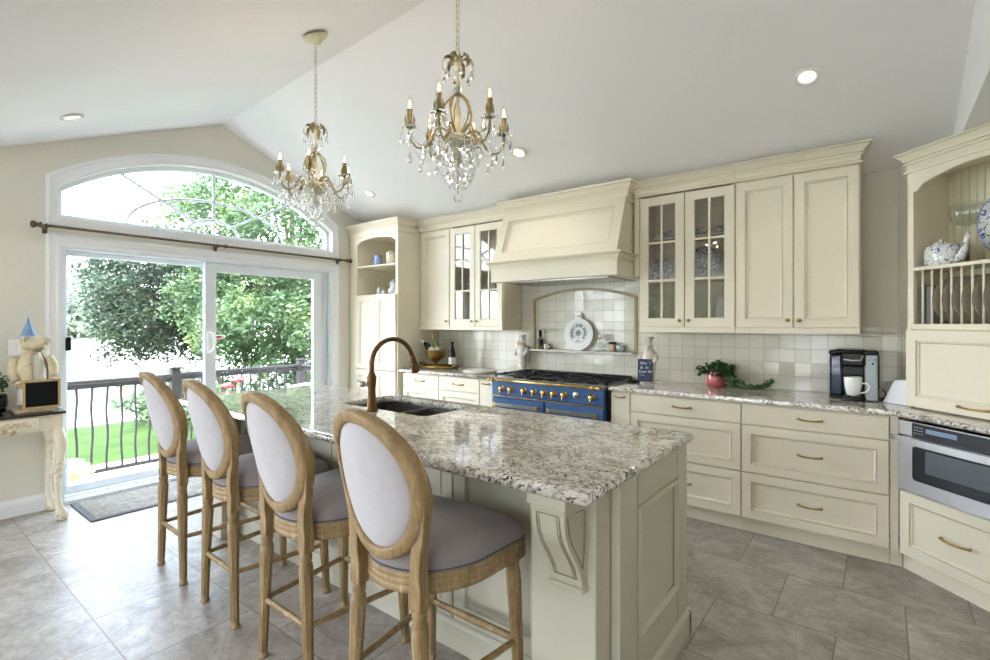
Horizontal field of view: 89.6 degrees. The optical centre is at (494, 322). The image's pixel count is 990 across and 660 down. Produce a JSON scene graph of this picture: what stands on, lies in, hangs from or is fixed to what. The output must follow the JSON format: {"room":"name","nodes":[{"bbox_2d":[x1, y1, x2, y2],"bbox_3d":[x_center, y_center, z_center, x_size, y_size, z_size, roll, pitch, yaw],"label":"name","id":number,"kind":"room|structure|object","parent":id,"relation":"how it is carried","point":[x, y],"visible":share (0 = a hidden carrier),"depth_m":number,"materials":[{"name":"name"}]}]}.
{"room":"kitchen","nodes":[
{"label":"kitchen","id":0,"kind":"room"},
{"bbox_2d":[0,125,361,501],"bbox_3d":[-3.933,-0.300,3.218,0.160,3.420,8.580,0,0,38],"label":"wall","id":1,"kind":"structure","parent":0,"point":[23,168],"depth_m":3.75,"materials":[{"name":"paint"}]},
{"bbox_2d":[8,339,21,355],"bbox_3d":[-3.493,0.180,3.646,0.012,0.120,0.095,0,0,38],"label":"light switch","id":2,"kind":"object","parent":1,"relation":"attached to","point":[14,349],"visible":0.66,"depth_m":3.63,"materials":[{"name":"white plastic"}]},
{"bbox_2d":[0,493,45,519],"bbox_3d":[-4.023,1.347,2.959,0.014,0.125,7.540,0,0,38],"label":"baseboard","id":3,"kind":"structure","parent":1,"relation":"attached to","point":[34,503],"depth_m":3.66,"materials":[{"name":"white paint"}]},
{"bbox_2d":[30,220,351,264],"bbox_3d":[-2.562,-0.715,4.768,0.102,0.079,2.800,0,0,38],"label":"curtain rod","id":4,"kind":"object","parent":1,"relation":"attached to","point":[33,224],"visible":1,"depth_m":4.34,"materials":[{"name":"brown metal"}]},
{"bbox_2d":[45,232,338,505],"bbox_3d":[-2.662,0.360,4.824,0.188,2.100,2.569,0,0,38],"label":"door","id":5,"kind":"structure","parent":1,"relation":"in","point":[324,276],"depth_m":4.54,"materials":[{"name":"white paint"}]},
{"bbox_2d":[45,154,338,258],"bbox_3d":[-2.655,-1.145,4.818,0.156,0.794,2.569,0,0,38],"label":"window","id":6,"kind":"structure","parent":1,"relation":"in","point":[53,180],"depth_m":4.47,"materials":[{"name":"white paint"}]},
{"bbox_2d":[0,0,425,146],"bbox_3d":[-0.513,-1.482,0.563,8.820,0.955,8.580,0,0,38],"label":"ceiling","id":7,"kind":"structure","parent":0,"point":[126,66],"depth_m":2.80,"materials":[{"name":"paint"}]},
{"bbox_2d":[60,114,83,119],"bbox_3d":[-2.814,-1.369,3.317,0.132,0.057,0.124,0,0,38],"label":"recessed light","id":8,"kind":"object","parent":7,"relation":"in","point":[73,116],"visible":1,"depth_m":3.31,"materials":[{"name":"white ceramic"}]},
{"bbox_2d":[272,32,354,230],"bbox_3d":[-1.074,-1.148,2.986,0.464,1.196,0.484,0,0,38],"label":"chandelier","id":9,"kind":"object","parent":7,"relation":"hanging from","point":[318,188],"visible":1,"depth_m":2.96,"materials":[{"name":"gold metal"}]},
{"bbox_2d":[399,0,512,202],"bbox_3d":[-0.161,-1.119,2.157,0.480,1.198,0.463,0,0,38],"label":"chandelier","id":10,"kind":"object","parent":7,"relation":"hanging from","point":[460,142],"visible":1,"depth_m":2.12,"materials":[{"name":"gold metal"}]},
{"bbox_2d":[954,0,989,133],"bbox_3d":[1.642,-1.462,1.491,0.095,0.915,4.230,0,0,38],"label":"wall","id":11,"kind":"structure","parent":7,"relation":"attached to","point":[973,110],"depth_m":2.29,"materials":[{"name":"paint"}]},
{"bbox_2d":[0,495,989,659],"bbox_3d":[-0.536,1.470,0.581,8.760,0.120,8.580,0,0,38],"label":"floor","id":12,"kind":"structure","parent":0,"point":[75,587],"depth_m":2.49,"materials":[{"name":"tile"}]},
{"bbox_2d":[0,407,68,520],"bbox_3d":[-3.568,1.020,3.230,0.374,0.783,1.195,0,0,38],"label":"console table","id":13,"kind":"object","parent":12,"relation":"on","point":[50,423],"visible":0.99,"depth_m":3.55,"materials":[{"name":"beige wood"}]},
{"bbox_2d":[0,372,9,414],"bbox_3d":[-3.450,0.460,3.383,0.224,0.337,0.218,0,0,-17],"label":"potted plant","id":14,"kind":"object","parent":13,"relation":"on","point":[4,401],"visible":1,"depth_m":3.41,"materials":[{"name":"green plant"}]},
{"bbox_2d":[7,317,60,414],"bbox_3d":[-3.282,0.293,3.538,0.229,0.669,0.262,0,0,38],"label":"statue","id":15,"kind":"object","parent":13,"relation":"on","point":[33,374],"visible":1,"depth_m":3.50,"materials":[{"name":"ceramic"}]},
{"bbox_2d":[70,477,201,521],"bbox_3d":[-2.511,1.403,4.406,0.550,0.011,1.820,0,0,38],"label":"door mat","id":16,"kind":"object","parent":12,"relation":"on","point":[105,507],"visible":0.41,"depth_m":3.90,"materials":[{"name":"fabric"}]},
{"bbox_2d":[138,371,259,585],"bbox_3d":[-1.710,0.836,2.923,0.516,1.151,0.636,0,0,40],"label":"bar stool","id":17,"kind":"object","parent":12,"relation":"on","point":[178,456],"visible":0.67,"depth_m":2.71,"materials":[{"name":"wood"}]},
{"bbox_2d":[143,379,172,449],"bbox_3d":[-1.860,0.505,2.752,0.317,0.411,0.131,0,0,40],"label":"cushion","id":18,"kind":"object","parent":17,"relation":"on","point":[158,395],"depth_m":2.68,"materials":[{"name":"fabric"}]},
{"bbox_2d":[182,379,330,629],"bbox_3d":[-1.229,0.836,2.538,0.516,1.151,0.636,0,0,40],"label":"bar stool","id":19,"kind":"object","parent":12,"relation":"on","point":[232,477],"visible":0.77,"depth_m":2.33,"materials":[{"name":"wood"}]},
{"bbox_2d":[187,388,223,470],"bbox_3d":[-1.379,0.505,2.366,0.317,0.411,0.131,0,0,40],"label":"cushion","id":20,"kind":"object","parent":19,"relation":"on","point":[205,407],"depth_m":2.30,"materials":[{"name":"fabric"}]},
{"bbox_2d":[241,391,409,659],"bbox_3d":[-0.740,0.836,2.123,0.516,1.151,0.636,0,0,38],"label":"bar stool","id":21,"kind":"object","parent":12,"relation":"on","point":[297,503],"visible":0.86,"depth_m":1.94,"materials":[{"name":"wood"}]},
{"bbox_2d":[246,402,295,502],"bbox_3d":[-0.884,0.505,1.948,0.317,0.411,0.131,0,0,38],"label":"cushion","id":22,"kind":"object","parent":21,"relation":"on","point":[270,426],"depth_m":1.89,"materials":[{"name":"fabric"}]},
{"bbox_2d":[346,217,438,394],"bbox_3d":[-1.187,0.138,5.863,0.904,2.545,0.690,0,0,38],"label":"pantry cabinet","id":23,"kind":"object","parent":12,"relation":"on","point":[374,317],"visible":0.52,"depth_m":5.61,"materials":[{"name":"beige paint"}]},
{"bbox_2d":[371,255,381,264],"bbox_3d":[-1.373,-0.721,5.801,0.135,0.125,0.099,0,0,38],"label":"pitcher","id":24,"kind":"object","parent":23,"relation":"on","point":[377,258],"visible":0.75,"depth_m":5.75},
{"bbox_2d":[357,263,395,271],"bbox_3d":[-1.153,-0.649,5.865,0.694,0.018,0.606,0,0,38],"label":"shelf","id":25,"kind":"object","parent":23,"relation":"attached to","point":[389,267],"depth_m":5.85,"materials":[{"name":"beige paint"}]},
{"bbox_2d":[386,250,395,263],"bbox_3d":[-1.171,-0.745,5.657,0.126,0.172,0.126,0,0,38],"label":"stoneware crock","id":26,"kind":"object","parent":23,"relation":"on","point":[390,255],"visible":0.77,"depth_m":5.60,"materials":[{"name":"ceramic"}]},
{"bbox_2d":[388,279,395,293],"bbox_3d":[-1.141,-0.411,5.632,0.138,0.172,0.137,0,0,15],"label":"tea set","id":27,"kind":"object","parent":23,"relation":"on","point":[392,284],"visible":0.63,"depth_m":5.59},
{"bbox_2d":[403,372,439,399],"bbox_3d":[-0.609,0.969,5.449,0.532,0.882,0.636,0,0,38],"label":"base cabinet","id":28,"kind":"object","parent":12,"relation":"on","point":[415,384],"visible":0.29,"depth_m":5.22,"materials":[{"name":"beige paint"}]},
{"bbox_2d":[333,408,525,659],"bbox_3d":[-0.249,0.836,1.737,0.516,1.151,0.636,0,0,37],"label":"bar stool","id":29,"kind":"object","parent":12,"relation":"on","point":[416,542],"visible":1,"depth_m":1.58,"materials":[{"name":"brown wood"}]},
{"bbox_2d":[340,422,410,546],"bbox_3d":[-0.390,0.505,1.559,0.317,0.411,0.131,0,0,37],"label":"cushion","id":30,"kind":"object","parent":29,"relation":"on","point":[375,472],"depth_m":1.51,"materials":[{"name":"fabric"}]},
{"bbox_2d":[187,402,690,659],"bbox_3d":[-0.554,0.974,2.748,2.874,0.872,1.020,0,0,38],"label":"kitchen island","id":31,"kind":"object","parent":12,"relation":"on","point":[606,578],"visible":0.33,"depth_m":1.91,"materials":[{"name":"paint"}]},
{"bbox_2d":[179,384,693,506],"bbox_3d":[-0.583,0.516,2.754,2.951,0.041,1.040,0,0,38],"label":"island countertop","id":32,"kind":"structure","parent":31,"relation":"on","point":[577,461],"depth_m":2.14,"materials":[{"name":"stone"}]},
{"bbox_2d":[356,337,419,411],"bbox_3d":[-0.603,0.288,2.903,0.395,0.415,0.094,0,0,-39],"label":"faucet","id":33,"kind":"object","parent":32,"relation":"on","point":[371,378],"visible":1,"depth_m":2.81,"materials":[{"name":"brown metal"}]},
{"bbox_2d":[362,402,450,415],"bbox_3d":[-0.546,0.636,3.026,0.785,0.188,0.430,0,0,38],"label":"sink","id":34,"kind":"object","parent":32,"relation":"in","point":[389,406],"visible":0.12,"depth_m":3.28,"materials":[{"name":"metal"}]},
{"bbox_2d":[439,375,480,404],"bbox_3d":[-0.185,0.969,5.119,0.538,0.882,0.636,0,0,38],"label":"base cabinet","id":35,"kind":"object","parent":12,"relation":"on","point":[454,389],"visible":0.3,"depth_m":4.88,"materials":[{"name":"beige paint"}]},
{"bbox_2d":[398,367,517,378],"bbox_3d":[-0.348,0.512,5.252,1.279,0.032,0.630,0,0,38],"label":"countertop","id":36,"kind":"structure","parent":35,"relation":"on","point":[458,372],"depth_m":5.08,"materials":[{"name":"stone"}]},
{"bbox_2d":[419,362,458,368],"bbox_3d":[-0.620,0.468,5.495,0.551,0.056,0.310,0,0,38],"label":"serving tray","id":37,"kind":"object","parent":36,"relation":"on","point":[428,366],"visible":0.92,"depth_m":5.40,"materials":[{"name":"gold metal"}]},
{"bbox_2d":[424,349,446,366],"bbox_3d":[-0.662,0.395,5.547,0.260,0.192,0.259,0,0,38],"label":"bowl","id":38,"kind":"object","parent":37,"relation":"on","point":[435,356],"visible":0.91,"depth_m":5.46,"materials":[{"name":"gold metal"}]},
{"bbox_2d":[421,339,434,349],"bbox_3d":[-0.731,0.276,5.545,0.235,0.193,0.066,0,0,30],"label":"wine bottle","id":39,"kind":"object","parent":38,"relation":"in","point":[428,346],"visible":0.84,"depth_m":5.53,"materials":[{"name":"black glass"}]},
{"bbox_2d":[430,333,440,349],"bbox_3d":[-0.653,0.250,5.549,0.152,0.275,0.071,0,0,21],"label":"wine bottle","id":40,"kind":"object","parent":38,"relation":"in","point":[435,344],"visible":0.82,"depth_m":5.53,"materials":[{"name":"green glass"}]},
{"bbox_2d":[449,341,455,366],"bbox_3d":[-0.463,0.345,5.380,0.076,0.292,0.075,0,0,38],"label":"wine bottle","id":41,"kind":"object","parent":37,"relation":"on","point":[452,355],"visible":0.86,"depth_m":5.35,"materials":[{"name":"black glass"}]},
{"bbox_2d":[463,368,496,373],"bbox_3d":[-0.151,0.483,5.023,0.344,0.024,0.344,0,0,38],"label":"board","id":42,"kind":"object","parent":36,"relation":"on","point":[473,370],"visible":1,"depth_m":4.95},
{"bbox_2d":[514,335,527,369],"bbox_3d":[0.278,0.308,5.063,0.169,0.376,0.117,0,0,38],"label":"chef figurine","id":43,"kind":"object","parent":36,"relation":"on","point":[521,351],"visible":0.92,"depth_m":5.03,"materials":[{"name":"ceramic"}]},
{"bbox_2d":[480,379,493,406],"bbox_3d":[0.091,0.969,4.905,0.158,0.882,0.636,0,0,38],"label":"base cabinet","id":44,"kind":"object","parent":12,"relation":"on","point":[486,398],"visible":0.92,"depth_m":4.68,"materials":[{"name":"beige paint"}]},
{"bbox_2d":[487,369,632,421],"bbox_3d":[0.591,0.933,4.471,1.166,0.954,0.682,0,0,38],"label":"range cooker","id":45,"kind":"object","parent":12,"relation":"on","point":[584,395],"visible":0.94,"depth_m":4.23,"materials":[{"name":"blue metal"}]},
{"bbox_2d":[494,369,630,389],"bbox_3d":[0.615,0.495,4.505,1.118,0.060,0.600,0,0,38],"label":"cooktop","id":46,"kind":"object","parent":45,"relation":"in","point":[603,381],"depth_m":4.35,"materials":[{"name":"metal"}]},
{"bbox_2d":[611,391,630,424],"bbox_3d":[1.144,0.969,4.087,0.158,0.882,0.636,0,0,38],"label":"base cabinet","id":47,"kind":"object","parent":12,"relation":"on","point":[620,401],"visible":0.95,"depth_m":3.85,"materials":[{"name":"beige paint"}]},
{"bbox_2d":[631,392,743,529],"bbox_3d":[1.515,0.969,3.799,0.777,0.882,0.636,0,0,38],"label":"base cabinet","id":48,"kind":"object","parent":12,"relation":"on","point":[714,455],"visible":0.43,"depth_m":3.48,"materials":[{"name":"beige paint"}]},
{"bbox_2d":[742,402,901,566],"bbox_3d":[2.154,0.969,3.303,0.836,0.882,0.636,0,0,38],"label":"base cabinet","id":49,"kind":"object","parent":12,"relation":"on","point":[825,479],"visible":0.98,"depth_m":3.06,"materials":[{"name":"beige paint"}]},
{"bbox_2d":[608,381,989,434],"bbox_3d":[1.937,0.512,3.192,2.524,0.032,1.082,0,0,38],"label":"countertop","id":50,"kind":"structure","parent":49,"relation":"on","point":[803,399],"depth_m":3.23,"materials":[{"name":"stone"}]},
{"bbox_2d":[637,337,658,383],"bbox_3d":[1.271,0.305,4.128,0.164,0.381,0.134,0,0,22],"label":"chef figurine","id":51,"kind":"object","parent":50,"relation":"on","point":[647,359],"visible":1,"depth_m":4.09,"materials":[{"name":"ceramic"}]},
{"bbox_2d":[695,359,774,390],"bbox_3d":[1.799,0.390,3.797,0.248,0.211,0.554,0,0,-40],"label":"potted plant","id":52,"kind":"object","parent":50,"relation":"on","point":[717,377],"visible":1,"depth_m":3.83,"materials":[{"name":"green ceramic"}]},
{"bbox_2d":[829,348,878,401],"bbox_3d":[2.349,0.334,3.269,0.273,0.325,0.288,0,0,38],"label":"coffee maker","id":53,"kind":"object","parent":50,"relation":"on","point":[859,362],"visible":0.98,"depth_m":3.20,"materials":[{"name":"black plastic"}]},
{"bbox_2d":[843,397,863,401],"bbox_3d":[2.306,0.485,3.204,0.114,0.022,0.133,0,0,38],"label":"drip tray","id":54,"kind":"object","parent":53,"relation":"on","point":[858,399],"depth_m":3.16,"materials":[{"name":"black plastic"}]},
{"bbox_2d":[844,376,870,395],"bbox_3d":[2.320,0.409,3.193,0.144,0.125,0.102,0,0,38],"label":"mug","id":55,"kind":"object","parent":53,"relation":"on","point":[853,384],"visible":0.96,"depth_m":3.17,"materials":[{"name":"white ceramic"}]},
{"bbox_2d":[883,379,906,405],"bbox_3d":[2.513,0.416,3.057,0.147,0.159,0.158,0,0,-7],"label":"folded napkins","id":56,"kind":"object","parent":50,"relation":"on","point":[896,394],"visible":0.59,"depth_m":3.05,"materials":[{"name":"white fabric"}]},
{"bbox_2d":[893,122,989,419],"bbox_3d":[2.596,-0.253,2.613,0.306,1.498,0.817,0,0,-7],"label":"hutch","id":57,"kind":"object","parent":50,"relation":"on","point":[948,365],"visible":0.95,"depth_m":2.81,"materials":[{"name":"beige paint"}]},
{"bbox_2d":[920,285,949,323],"bbox_3d":[2.581,-0.108,2.917,0.150,0.224,0.055,0,0,-7],"label":"tray","id":58,"kind":"object","parent":57,"relation":"on","point":[927,288],"visible":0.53,"depth_m":2.90,"materials":[{"name":"grey"}]},
{"bbox_2d":[932,276,959,323],"bbox_3d":[2.593,-0.129,2.800,0.264,0.264,0.022,0,0,7],"label":"dinner plate","id":59,"kind":"object","parent":57,"relation":"in","point":[936,294],"visible":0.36,"depth_m":2.80,"materials":[{"name":"brown"}]},
{"bbox_2d":[923,232,970,265],"bbox_3d":[2.555,-0.408,2.836,0.134,0.166,0.266,0,0,-30],"label":"teapot","id":60,"kind":"object","parent":57,"relation":"on","point":[942,252],"visible":0.91,"depth_m":2.78,"materials":[{"name":"ceramic"}]},
{"bbox_2d":[914,259,989,271],"bbox_3d":[2.620,-0.315,2.592,0.243,0.020,0.730,0,0,-7],"label":"shelf","id":61,"kind":"object","parent":57,"relation":"attached to","point":[977,265],"depth_m":2.76,"materials":[{"name":"beige paint"}]},
{"bbox_2d":[941,276,969,323],"bbox_3d":[2.600,-0.129,2.748,0.264,0.264,0.022,0,0,7],"label":"dinner plate","id":62,"kind":"object","parent":57,"relation":"in","point":[945,298],"visible":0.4,"depth_m":2.75,"materials":[{"name":"brown"}]},
{"bbox_2d":[951,275,980,323],"bbox_3d":[2.606,-0.129,2.697,0.264,0.264,0.022,0,0,7],"label":"dinner plate","id":63,"kind":"object","parent":57,"relation":"in","point":[955,296],"visible":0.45,"depth_m":2.70,"materials":[{"name":"brown"}]},
{"bbox_2d":[948,202,984,261],"bbox_3d":[2.635,-0.498,2.781,0.159,0.345,0.159,0,0,38],"label":"glass","id":64,"kind":"object","parent":57,"relation":"on","point":[967,228],"visible":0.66,"depth_m":2.77,"materials":[{"name":"clear glass"}]},
{"bbox_2d":[961,274,989,323],"bbox_3d":[2.613,-0.129,2.645,0.264,0.264,0.022,0,0,7],"label":"dinner plate","id":65,"kind":"object","parent":57,"relation":"in","point":[966,293],"visible":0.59,"depth_m":2.65,"materials":[{"name":"brown"}]},
{"bbox_2d":[971,275,989,321],"bbox_3d":[2.619,-0.129,2.594,0.264,0.264,0.022,0,0,7],"label":"dinner plate","id":66,"kind":"object","parent":57,"relation":"in","point":[976,298],"visible":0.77,"depth_m":2.60,"materials":[{"name":"brown"}]},
{"bbox_2d":[977,198,989,249],"bbox_3d":[2.658,-0.505,2.537,0.084,0.366,0.373,0,0,-7],"label":"oval platter","id":67,"kind":"object","parent":57,"relation":"on","point":[983,220],"visible":1,"depth_m":2.69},
{"bbox_2d":[982,281,989,314],"bbox_3d":[2.626,-0.129,2.542,0.264,0.264,0.022,0,0,7],"label":"dinner plate","id":68,"kind":"object","parent":57,"relation":"in","point":[986,293],"visible":1,"depth_m":2.55,"materials":[{"name":"brown"}]},
{"bbox_2d":[891,418,989,611],"bbox_3d":[2.517,0.976,2.561,0.465,0.868,0.666,0,0,-7],"label":"base cabinet","id":69,"kind":"object","parent":12,"relation":"on","point":[946,546],"depth_m":2.57,"materials":[{"name":"beige paint"}]},
{"bbox_2d":[222,0,975,228],"bbox_3d":[0.097,-1.460,3.981,5.590,1.000,2.432,0,0,38],"label":"ceiling","id":70,"kind":"structure","parent":0,"point":[593,92],"depth_m":3.20,"materials":[{"name":"paint"}]},
{"bbox_2d":[512,147,526,158],"bbox_3d":[0.196,-1.391,4.080,0.132,0.057,0.124,0,0,38],"label":"recessed light","id":71,"kind":"object","parent":70,"relation":"in","point":[518,152],"visible":0.96,"depth_m":4.07,"materials":[{"name":"white ceramic"}]},
{"bbox_2d":[793,67,820,86],"bbox_3d":[1.765,-1.392,2.821,0.132,0.057,0.124,0,0,38],"label":"recessed light","id":72,"kind":"object","parent":70,"relation":"in","point":[807,76],"visible":1,"depth_m":2.82,"materials":[{"name":"white ceramic"}]},
{"bbox_2d":[862,169,897,331],"bbox_3d":[0.659,0.110,4.983,5.250,2.600,0.160,0,0,38],"label":"wall","id":73,"kind":"structure","parent":0,"point":[880,188],"depth_m":3.37,"materials":[{"name":"paint"}]},
{"bbox_2d":[417,216,450,329],"bbox_3d":[-0.596,-0.534,5.601,0.470,1.215,0.380,0,0,38],"label":"upper cabinet","id":74,"kind":"object","parent":73,"relation":"attached to","point":[435,232],"visible":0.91,"depth_m":5.50,"materials":[{"name":"beige paint"}]},
{"bbox_2d":[446,206,520,329],"bbox_3d":[-0.097,-0.534,5.213,0.788,1.215,0.380,0,0,38],"label":"upper cabinet","id":75,"kind":"object","parent":73,"relation":"attached to","point":[474,235],"visible":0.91,"depth_m":5.17,"materials":[{"name":"beige paint"}]},
{"bbox_2d":[456,256,493,262],"bbox_3d":[-0.099,-0.671,5.272,0.677,0.008,0.268,0,0,38],"label":"shelf","id":76,"kind":"object","parent":75,"relation":"attached to","point":[457,259],"depth_m":5.32,"materials":[{"name":"beige paint"}]},
{"bbox_2d":[456,290,496,293],"bbox_3d":[-0.099,-0.331,5.272,0.677,0.008,0.268,0,0,38],"label":"shelf","id":77,"kind":"object","parent":75,"relation":"attached to","point":[491,291],"depth_m":5.34,"materials":[{"name":"beige paint"}]},
{"bbox_2d":[484,178,639,286],"bbox_3d":[0.630,-0.755,4.455,1.348,0.781,0.666,0,0,38],"label":"range hood","id":78,"kind":"object","parent":73,"relation":"attached to","point":[586,234],"visible":0.83,"depth_m":4.22,"materials":[{"name":"beige paint"}]},
{"bbox_2d":[439,280,907,396],"bbox_3d":[1.038,0.045,4.382,4.544,0.930,0.329,0,0,38],"label":"wall tiles","id":79,"kind":"structure","parent":73,"relation":"attached to","point":[795,362],"depth_m":4.39,"materials":[{"name":"tile"}]},
{"bbox_2d":[530,288,636,354],"bbox_3d":[0.801,-0.027,4.707,1.092,0.610,0.087,0,0,38],"label":"frame","id":80,"kind":"object","parent":79,"relation":"attached to","point":[574,289],"visible":0.99,"depth_m":4.66,"materials":[{"name":"stone"}]},
{"bbox_2d":[537,330,542,348],"bbox_3d":[0.453,0.165,4.979,0.058,0.187,0.057,0,0,38],"label":"oil bottle","id":81,"kind":"object","parent":80,"relation":"on","point":[540,339],"visible":1,"depth_m":4.96,"materials":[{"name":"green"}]},
{"bbox_2d":[564,313,593,349],"bbox_3d":[0.791,0.080,4.712,0.304,0.358,0.045,0,0,38],"label":"serving board","id":82,"kind":"object","parent":80,"relation":"on","point":[578,333],"visible":1,"depth_m":4.70,"materials":[{"name":"ceramic"}]},
{"bbox_2d":[608,342,616,351],"bbox_3d":[1.062,0.214,4.506,0.072,0.088,0.071,0,0,38],"label":"spice jar","id":83,"kind":"object","parent":80,"relation":"on","point":[612,347],"visible":1,"depth_m":4.48,"materials":[{"name":"brown"}]},
{"bbox_2d":[634,164,735,332],"bbox_3d":[1.522,-0.534,3.956,0.762,1.215,0.380,0,0,38],"label":"upper cabinet","id":84,"kind":"object","parent":73,"relation":"attached to","point":[681,203],"visible":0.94,"depth_m":3.88,"materials":[{"name":"beige paint"}]},
{"bbox_2d":[651,259,672,279],"bbox_3d":[1.394,-0.436,4.167,0.196,0.194,0.041,0,0,38],"label":"plate","id":85,"kind":"object","parent":84,"relation":"on","point":[667,266],"visible":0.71,"depth_m":4.17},
{"bbox_2d":[664,231,674,237],"bbox_3d":[1.460,-0.706,4.057,0.170,0.061,0.170,0,0,38],"label":"bowl","id":86,"kind":"object","parent":84,"relation":"on","point":[669,234],"visible":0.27,"depth_m":4.01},
{"bbox_2d":[649,232,723,245],"bbox_3d":[1.567,-0.671,3.979,0.683,0.008,0.268,0,0,38],"label":"shelf","id":87,"kind":"object","parent":84,"relation":"attached to","point":[716,240],"depth_m":4.00,"materials":[{"name":"beige paint"}]},
{"bbox_2d":[649,278,723,284],"bbox_3d":[1.567,-0.331,3.979,0.683,0.008,0.268,0,0,38],"label":"shelf","id":88,"kind":"object","parent":84,"relation":"attached to","point":[705,281],"depth_m":4.01,"materials":[{"name":"beige paint"}]},
{"bbox_2d":[695,228,711,234],"bbox_3d":[1.622,-0.706,3.931,0.170,0.061,0.170,0,0,38],"label":"bowl","id":89,"kind":"object","parent":84,"relation":"on","point":[698,231],"visible":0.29,"depth_m":3.87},
{"bbox_2d":[695,246,720,277],"bbox_3d":[1.643,-0.473,3.934,0.270,0.268,0.049,0,0,38],"label":"plate","id":90,"kind":"object","parent":84,"relation":"on","point":[701,253],"visible":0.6,"depth_m":3.93,"materials":[{"name":"ceramic"}]},
{"bbox_2d":[715,294,723,317],"bbox_3d":[1.751,-0.105,3.797,0.120,0.235,0.143,0,0,-17],"label":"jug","id":91,"kind":"object","parent":84,"relation":"in","point":[719,311],"visible":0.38,"depth_m":3.78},
{"bbox_2d":[734,139,871,333],"bbox_3d":[2.138,-0.534,3.478,0.792,1.215,0.380,0,0,38],"label":"upper cabinet","id":92,"kind":"object","parent":73,"relation":"attached to","point":[799,214],"visible":0.97,"depth_m":3.37,"materials":[{"name":"beige paint"}]},
{"bbox_2d":[898,134,953,535],"bbox_3d":[2.854,0.110,2.551,0.160,2.600,1.590,0,0,-7],"label":"wall","id":93,"kind":"structure","parent":0,"point":[902,179],"depth_m":3.28,"materials":[{"name":"paint"}]},
{"label":"outside","id":94,"kind":"structure","parent":0,"visible":0},
{"bbox_2d":[82,454,158,481],"bbox_3d":[-4.687,1.660,3.735,1.655,0.200,8.150,0,0,38],"label":"floor","id":95,"kind":"structure","parent":94,"point":[155,464],"depth_m":5.34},
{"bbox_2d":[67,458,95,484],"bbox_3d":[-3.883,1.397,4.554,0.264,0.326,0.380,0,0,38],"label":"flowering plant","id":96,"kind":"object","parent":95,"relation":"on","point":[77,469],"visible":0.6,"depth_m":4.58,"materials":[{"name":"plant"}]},
{"bbox_2d":[67,366,181,474],"bbox_3d":[-4.603,1.030,4.426,0.110,1.061,3.255,0,0,38],"label":"deck railing","id":97,"kind":"object","parent":95,"relation":"on","point":[174,376],"visible":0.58,"depth_m":5.24,"materials":[{"name":"metal"}]},
{"bbox_2d":[216,391,246,394],"bbox_3d":[-3.192,1.208,5.998,0.520,0.706,0.520,0,0,38],"label":"patio table","id":98,"kind":"object","parent":95,"relation":"on","point":[230,392],"visible":0.09,"depth_m":6.13,"materials":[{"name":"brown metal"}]},
{"bbox_2d":[221,383,233,393],"bbox_3d":[-3.156,0.780,5.882,0.150,0.150,0.146,0,0,38],"label":"ornament","id":99,"kind":"object","parent":98,"relation":"on","point":[227,385],"visible":0.88,"depth_m":5.86,"materials":[{"name":"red paint"}]},
{"bbox_2d":[230,377,244,392],"bbox_3d":[-3.082,0.750,5.976,0.170,0.210,0.166,0,0,38],"label":"ornament","id":100,"kind":"object","parent":98,"relation":"on","point":[237,379],"visible":0.89,"depth_m":5.96,"materials":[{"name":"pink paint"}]},
{"bbox_2d":[181,358,305,439],"bbox_3d":[-3.369,1.042,6.683,0.110,1.035,1.765,0,0,38],"label":"deck railing","id":101,"kind":"object","parent":95,"relation":"on","point":[300,374],"visible":0.24,"depth_m":6.81,"materials":[{"name":"metal"}]},
{"bbox_2d":[301,364,310,382],"bbox_3d":[-2.220,1.042,6.839,1.505,1.035,0.110,0,0,38],"label":"deck railing","id":102,"kind":"object","parent":95,"relation":"on","point":[306,367],"visible":0.04,"depth_m":7.21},
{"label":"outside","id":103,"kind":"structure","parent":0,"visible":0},
{"bbox_2d":[67,316,308,366],"bbox_3d":[-60.307,0.310,65.818,84.000,5.800,210.000,0,0,38],"label":"terrain","id":104,"kind":"structure","parent":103,"point":[77,356],"depth_m":41.68,"materials":[{"name":"white"}]},
{"bbox_2d":[67,290,111,338],"bbox_3d":[-40.762,-0.476,47.831,7.572,6.257,8.378,0,0,38],"label":"leafy tree","id":105,"kind":"object","parent":104,"relation":"on","point":[76,327],"visible":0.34,"depth_m":46.48,"materials":[{"name":"green plant"}]},
{"bbox_2d":[67,273,119,305],"bbox_3d":[-46.373,-1.615,57.285,9.164,8.512,9.105,0,0,38],"label":"leafy tree","id":106,"kind":"object","parent":104,"relation":"on","point":[73,287],"visible":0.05,"depth_m":56.40,"materials":[{"name":"green plant"}]},
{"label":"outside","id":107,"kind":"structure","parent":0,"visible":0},
{"bbox_2d":[67,417,195,465],"bbox_3d":[-5.283,2.960,14.230,15.200,0.600,76.000,0,0,38],"label":"lawn","id":108,"kind":"structure","parent":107,"point":[83,433],"depth_m":12.55,"materials":[{"name":"green plant"}]},
{"bbox_2d":[67,257,250,391],"bbox_3d":[-8.454,0.400,13.004,4.682,5.679,4.364,0,0,30],"label":"leafy tree","id":109,"kind":"object","parent":108,"relation":"on","point":[152,337],"visible":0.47,"depth_m":11.84,"materials":[{"name":"green plant"}]},
{"bbox_2d":[110,365,253,425],"bbox_3d":[-10.022,2.382,16.121,3.889,2.003,3.616,0,0,25],"label":"leafy bush","id":110,"kind":"object","parent":108,"relation":"on","point":[142,411],"visible":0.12,"depth_m":15.32,"materials":[{"name":"green plant"}]},
{"bbox_2d":[140,173,321,392],"bbox_3d":[-4.578,-0.661,11.508,5.451,7.610,5.257,0,0,-45],"label":"leafy tree","id":111,"kind":"object","parent":108,"relation":"on","point":[288,300],"visible":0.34,"depth_m":10.15,"materials":[{"name":"green plant"}]},
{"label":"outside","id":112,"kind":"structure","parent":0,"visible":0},
{"bbox_2d":[67,355,310,428],"bbox_3d":[-29.015,3.210,35.190,51.000,0.001,140.000,0,0,38],"label":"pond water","id":113,"kind":"structure","parent":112,"point":[77,373],"depth_m":24.43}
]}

